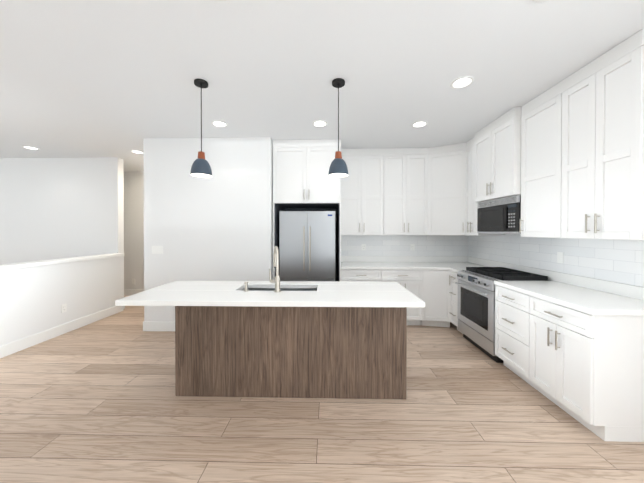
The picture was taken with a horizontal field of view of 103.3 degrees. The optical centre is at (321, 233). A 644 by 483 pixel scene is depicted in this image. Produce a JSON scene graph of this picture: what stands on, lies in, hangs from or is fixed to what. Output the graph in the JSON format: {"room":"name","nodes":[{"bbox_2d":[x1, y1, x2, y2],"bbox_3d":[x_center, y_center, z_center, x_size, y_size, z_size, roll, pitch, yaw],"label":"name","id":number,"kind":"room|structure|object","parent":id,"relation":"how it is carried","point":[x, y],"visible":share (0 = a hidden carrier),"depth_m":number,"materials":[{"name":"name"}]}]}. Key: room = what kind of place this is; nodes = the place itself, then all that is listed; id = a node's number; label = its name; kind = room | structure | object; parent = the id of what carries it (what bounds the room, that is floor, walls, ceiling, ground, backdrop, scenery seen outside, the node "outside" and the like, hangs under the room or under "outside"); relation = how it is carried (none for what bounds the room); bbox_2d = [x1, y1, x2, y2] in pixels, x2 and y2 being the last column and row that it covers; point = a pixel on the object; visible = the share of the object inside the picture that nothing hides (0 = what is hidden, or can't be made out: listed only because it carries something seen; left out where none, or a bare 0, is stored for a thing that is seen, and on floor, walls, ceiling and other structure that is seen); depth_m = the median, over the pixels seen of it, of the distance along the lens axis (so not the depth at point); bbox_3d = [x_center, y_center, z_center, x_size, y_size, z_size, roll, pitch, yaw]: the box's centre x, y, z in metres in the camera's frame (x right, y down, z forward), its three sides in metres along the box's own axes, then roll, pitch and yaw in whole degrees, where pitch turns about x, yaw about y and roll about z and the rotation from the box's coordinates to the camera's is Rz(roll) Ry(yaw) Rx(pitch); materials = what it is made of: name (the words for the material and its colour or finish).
{"room":"kitchen","nodes":[
{"label":"kitchen","id":0,"kind":"room"},
{"bbox_2d":[0,157,131,345],"bbox_3d":[-3.773,0.044,0.772,0.120,2.790,7.990,0,0,1],"label":"wall","id":1,"kind":"structure","parent":0,"point":[51,208],"depth_m":4.64,"materials":[{"name":"white paint"}]},
{"bbox_2d":[0,253,123,270],"bbox_3d":[-3.773,0.414,0.695,0.185,0.050,7.890,0,0,1],"label":"trim","id":2,"kind":"structure","parent":1,"relation":"attached to","point":[37,263],"depth_m":3.47,"materials":[{"name":"white paint"}]},
{"bbox_2d":[0,306,124,357],"bbox_3d":[-3.708,1.369,0.701,0.014,0.140,7.890,0,0,1],"label":"baseboard","id":3,"kind":"structure","parent":1,"relation":"attached to","point":[10,348],"depth_m":3.47,"materials":[{"name":"white paint"}]},
{"bbox_2d":[61,303,66,312],"bbox_3d":[-3.647,1.057,3.603,0.007,0.115,0.070,0,0,1],"label":"outlet","id":4,"kind":"object","parent":1,"relation":"attached to","point":[63,307],"visible":1,"depth_m":3.60,"materials":[{"name":"white plastic"}]},
{"bbox_2d":[128,172,139,288],"bbox_3d":[-4.799,0.005,5.811,4.530,2.790,0.120,0,0,1],"label":"wall","id":5,"kind":"structure","parent":0,"point":[133,177],"depth_m":5.74,"materials":[{"name":"white paint"}]},
{"bbox_2d":[124,289,143,295],"bbox_3d":[-4.740,1.330,5.753,4.410,0.140,0.014,0,0,1],"label":"baseboard","id":6,"kind":"structure","parent":5,"relation":"attached to","point":[127,292],"depth_m":5.74,"materials":[{"name":"white paint"}]},
{"bbox_2d":[140,137,271,321],"bbox_3d":[-1.658,0.021,3.672,1.845,2.790,0.002,0,0,1],"label":"wall","id":7,"kind":"structure","parent":0,"point":[217,225],"depth_m":3.67,"materials":[{"name":"white paint"}]},
{"bbox_2d":[152,246,162,253],"bbox_3d":[-2.380,0.236,3.683,0.165,0.115,0.009,0,0,1],"label":"switch plate","id":8,"kind":"object","parent":7,"relation":"attached to","point":[157,249],"visible":1,"depth_m":3.68,"materials":[{"name":"white plastic"}]},
{"bbox_2d":[145,321,174,330],"bbox_3d":[-1.642,1.346,3.675,1.815,0.140,0.014,0,0,1],"label":"baseboard","id":9,"kind":"structure","parent":7,"relation":"attached to","point":[149,325],"depth_m":3.68,"materials":[{"name":"white paint"}]},
{"bbox_2d":[272,153,272,279],"bbox_3d":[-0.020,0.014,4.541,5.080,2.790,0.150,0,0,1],"label":"wall","id":10,"kind":"structure","parent":0,"point":[272,153],"depth_m":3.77,"materials":[{"name":"white paint"}]},
{"bbox_2d":[341,148,388,234],"bbox_3d":[0.676,-0.675,4.279,0.769,1.403,0.356,0,0,1],"label":"upper cabinet","id":11,"kind":"object","parent":10,"relation":"attached to","point":[365,189],"depth_m":4.13,"materials":[{"name":"white paint"}]},
{"bbox_2d":[389,148,412,234],"bbox_3d":[1.180,-0.674,4.268,0.471,1.403,0.356,0,0,1],"label":"upper cabinet","id":12,"kind":"object","parent":10,"relation":"attached to","point":[400,159],"depth_m":4.12,"materials":[{"name":"white paint"}]},
{"bbox_2d":[341,235,468,255],"bbox_3d":[1.405,0.200,4.452,2.220,0.389,0.006,0,0,1],"label":"tile backsplash","id":13,"kind":"structure","parent":10,"relation":"attached to","point":[351,245],"depth_m":4.45,"materials":[{"name":"white tile"}]},
{"bbox_2d":[413,148,424,234],"bbox_3d":[1.533,-0.674,4.261,0.464,1.403,0.356,0,0,1],"label":"upper cabinet","id":14,"kind":"object","parent":10,"relation":"attached to","point":[418,153],"depth_m":4.12,"materials":[{"name":"white paint"}]},
{"bbox_2d":[425,143,464,234],"bbox_3d":[1.990,-0.673,4.095,0.676,1.403,0.574,0,0,1],"label":"upper cabinet","id":15,"kind":"object","parent":10,"relation":"attached to","point":[444,165],"depth_m":3.99,"materials":[{"name":"white paint"}]},
{"bbox_2d":[0,296,643,482],"bbox_3d":[-3.276,1.482,1.598,11.760,0.100,9.700,0,0,1],"label":"floor","id":16,"kind":"structure","parent":0,"point":[99,401],"depth_m":1.88,"materials":[{"name":"brown wood"}]},
{"bbox_2d":[171,285,406,398],"bbox_3d":[-0.274,0.989,2.454,2.012,0.874,0.490,0,0,1],"label":"kitchen island","id":17,"kind":"object","parent":16,"relation":"on","point":[338,339],"depth_m":2.21,"materials":[{"name":"brown wood"}]},
{"bbox_2d":[115,285,424,308],"bbox_3d":[-0.403,0.533,2.246,2.364,0.040,0.624,0,0,1],"label":"island countertop","id":18,"kind":"structure","parent":17,"relation":"on","point":[327,296],"depth_m":2.08,"materials":[{"name":"white stone"}]},
{"bbox_2d":[244,281,248,291],"bbox_3d":[-0.675,0.472,2.292,0.044,0.080,0.092,0,0,1],"label":"soap dispenser","id":19,"kind":"object","parent":18,"relation":"on","point":[246,286],"visible":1,"depth_m":2.26,"materials":[{"name":"silver metal"}]},
{"bbox_2d":[269,246,280,291],"bbox_3d":[-0.414,0.313,2.324,0.106,0.397,0.211,0,0,1],"label":"faucet","id":20,"kind":"object","parent":18,"relation":"on","point":[276,281],"visible":1,"depth_m":2.24,"materials":[{"name":"silver metal"}]},
{"bbox_2d":[241,288,316,290],"bbox_3d":[-0.414,0.659,2.424,0.739,0.213,0.269,0,0,1],"label":"sink basin","id":21,"kind":"object","parent":18,"relation":"in","point":[268,289],"depth_m":2.56,"materials":[{"name":"silver metal"}]},
{"bbox_2d":[273,139,340,280],"bbox_3d":[-0.215,0.019,4.091,1.000,2.788,0.794,0,0,1],"label":"tall cabinet","id":22,"kind":"object","parent":16,"relation":"on","point":[303,180],"visible":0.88,"depth_m":3.73,"materials":[{"name":"white paint"}]},
{"bbox_2d":[279,210,334,280],"bbox_3d":[-0.215,0.530,4.116,0.840,1.765,0.696,0,0,1],"label":"refrigerator","id":23,"kind":"object","parent":16,"relation":"on","point":[306,245],"visible":0.69,"depth_m":3.83,"materials":[{"name":"grey metal"}]},
{"bbox_2d":[341,269,376,281],"bbox_3d":[0.626,0.976,4.158,0.675,0.872,0.638,0,0,1],"label":"base cabinet","id":24,"kind":"object","parent":16,"relation":"on","point":[349,275],"depth_m":3.84,"materials":[{"name":"white paint"}]},
{"bbox_2d":[341,256,643,315],"bbox_3d":[1.391,0.477,3.098,2.252,0.140,2.719,0,0,1],"label":"countertop","id":25,"kind":"structure","parent":24,"relation":"on","point":[593,296],"depth_m":2.44,"materials":[{"name":"white stone"}]},
{"bbox_2d":[377,270,416,324],"bbox_3d":[1.213,0.977,4.141,0.732,0.872,0.647,0,0,1],"label":"base cabinet","id":26,"kind":"object","parent":16,"relation":"on","point":[406,278],"depth_m":3.83,"materials":[{"name":"white paint"}]},
{"bbox_2d":[417,270,448,326],"bbox_3d":[1.739,0.977,4.066,0.555,0.872,0.640,0,0,1],"label":"base cabinet","id":27,"kind":"object","parent":16,"relation":"on","point":[432,285],"depth_m":3.80,"materials":[{"name":"white paint"}]},
{"bbox_2d":[449,270,462,333],"bbox_3d":[2.190,0.980,3.645,0.679,0.872,0.240,0,0,1],"label":"base cabinet","id":28,"kind":"object","parent":16,"relation":"on","point":[453,288],"depth_m":3.69,"materials":[{"name":"white paint"}]},
{"bbox_2d":[455,267,549,362],"bbox_3d":[2.146,0.941,3.141,0.687,0.958,0.754,0,0,1],"label":"range","id":29,"kind":"object","parent":16,"relation":"on","point":[476,307],"visible":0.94,"depth_m":3.02,"materials":[{"name":"silver metal"}]},
{"bbox_2d":[495,285,524,380],"bbox_3d":[2.185,0.989,2.490,0.638,0.872,0.530,0,0,1],"label":"base cabinet","id":30,"kind":"object","parent":16,"relation":"on","point":[509,304],"depth_m":2.53,"materials":[{"name":"white paint"}]},
{"bbox_2d":[525,294,643,441],"bbox_3d":[2.174,0.993,2.014,0.638,0.872,0.538,0,0,1],"label":"base cabinet","id":31,"kind":"object","parent":16,"relation":"on","point":[586,370],"depth_m":1.76,"materials":[{"name":"white paint"}]},
{"bbox_2d":[0,0,643,171],"bbox_3d":[-3.276,-1.408,1.575,11.760,0.100,9.700,0,0,1],"label":"ceiling","id":32,"kind":"structure","parent":0,"point":[94,78],"depth_m":2.08,"materials":[{"name":"white paint"}]},
{"bbox_2d":[22,146,39,149],"bbox_3d":[-4.666,-1.371,4.087,0.190,0.010,0.190,0,0,1],"label":"recessed light","id":33,"kind":"object","parent":32,"relation":"in","point":[31,147],"visible":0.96,"depth_m":4.06,"materials":[{"name":"white paint"}]},
{"bbox_2d":[131,150,142,153],"bbox_3d":[-3.106,-1.373,4.297,0.190,0.010,0.190,0,0,1],"label":"recessed light","id":34,"kind":"object","parent":32,"relation":"in","point":[137,151],"visible":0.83,"depth_m":4.26,"materials":[{"name":"white paint"}]},
{"bbox_2d":[190,79,211,177],"bbox_3d":[-1.089,-0.943,2.301,0.178,0.839,0.178,0,0,1],"label":"pendant light","id":35,"kind":"object","parent":32,"relation":"hanging from","point":[200,167],"visible":1,"depth_m":2.27,"materials":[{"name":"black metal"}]},
{"bbox_2d":[211,120,227,126],"bbox_3d":[-1.275,-1.364,3.177,0.190,0.010,0.190,0,0,1],"label":"recessed light","id":36,"kind":"object","parent":32,"relation":"in","point":[217,123],"visible":1,"depth_m":3.15,"materials":[{"name":"white paint"}]},
{"bbox_2d":[312,120,326,126],"bbox_3d":[-0.026,-1.364,3.171,0.190,0.010,0.190,0,0,1],"label":"recessed light","id":37,"kind":"object","parent":32,"relation":"in","point":[319,123],"visible":0.98,"depth_m":3.15,"materials":[{"name":"white paint"}]},
{"bbox_2d":[329,78,347,176],"bbox_3d":[0.148,-0.943,2.294,0.178,0.839,0.178,0,0,1],"label":"pendant light","id":38,"kind":"object","parent":32,"relation":"hanging from","point":[338,167],"visible":1,"depth_m":2.26,"materials":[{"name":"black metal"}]},
{"bbox_2d":[412,121,427,127],"bbox_3d":[1.221,-1.364,3.187,0.190,0.010,0.190,0,0,1],"label":"recessed light","id":39,"kind":"object","parent":32,"relation":"in","point":[419,124],"visible":0.96,"depth_m":3.18,"materials":[{"name":"white paint"}]},
{"bbox_2d":[450,76,473,88],"bbox_3d":[1.260,-1.357,2.294,0.190,0.010,0.190,0,0,1],"label":"recessed light","id":40,"kind":"object","parent":32,"relation":"in","point":[461,82],"visible":1,"depth_m":2.29,"materials":[{"name":"white paint"}]},
{"bbox_2d":[475,234,640,286],"bbox_3d":[2.524,0.045,0.595,0.120,2.790,7.910,0,0,1],"label":"wall","id":41,"kind":"structure","parent":0,"point":[515,234],"depth_m":2.80,"materials":[{"name":"white tile"}]},
{"bbox_2d":[465,138,472,235],"bbox_3d":[2.324,-0.670,3.756,0.402,1.403,0.258,0,0,1],"label":"upper cabinet","id":42,"kind":"object","parent":41,"relation":"attached to","point":[469,144],"depth_m":3.74,"materials":[{"name":"white paint"}]},
{"bbox_2d":[473,205,504,235],"bbox_3d":[2.341,-0.669,3.625,0.362,1.403,0.232,0,0,1],"label":"upper cabinet","id":43,"kind":"object","parent":41,"relation":"attached to","point":[475,208],"depth_m":3.56,"materials":[{"name":"white paint"}]},
{"bbox_2d":[473,107,520,204],"bbox_3d":[2.296,-0.896,3.125,0.431,0.943,0.758,0,0,1],"label":"upper cabinet","id":44,"kind":"object","parent":41,"relation":"attached to","point":[497,146],"depth_m":3.02,"materials":[{"name":"white paint"}]},
{"bbox_2d":[477,195,520,233],"bbox_3d":[2.303,-0.209,3.128,0.413,0.418,0.750,0,0,1],"label":"microwave","id":45,"kind":"object","parent":44,"relation":"attached to","point":[501,216],"visible":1,"depth_m":3.04,"materials":[{"name":"black plastic"}]},
{"bbox_2d":[519,87,552,237],"bbox_3d":[2.316,-0.661,2.476,0.362,1.403,0.534,0,0,1],"label":"upper cabinet","id":46,"kind":"object","parent":41,"relation":"attached to","point":[536,220],"depth_m":2.54,"materials":[{"name":"white paint"}]},
{"bbox_2d":[469,234,643,286],"bbox_3d":[2.514,0.210,3.071,0.006,0.389,2.719,0,0,1],"label":"tile backsplash","id":47,"kind":"structure","parent":41,"relation":"attached to","point":[620,261],"depth_m":2.53,"materials":[{"name":"white tile"}]},
{"bbox_2d":[557,252,563,263],"bbox_3d":[2.497,0.254,2.672,0.009,0.115,0.070,0,0,1],"label":"light switch","id":48,"kind":"object","parent":47,"relation":"attached to","point":[560,257],"visible":1,"depth_m":2.67,"materials":[{"name":"white plastic"}]},
{"bbox_2d":[553,29,643,239],"bbox_3d":[2.306,-0.657,2.008,0.362,1.403,0.637,0,0,1],"label":"upper cabinet","id":49,"kind":"object","parent":41,"relation":"attached to","point":[564,158],"depth_m":1.93,"materials":[{"name":"white paint"}]}
]}

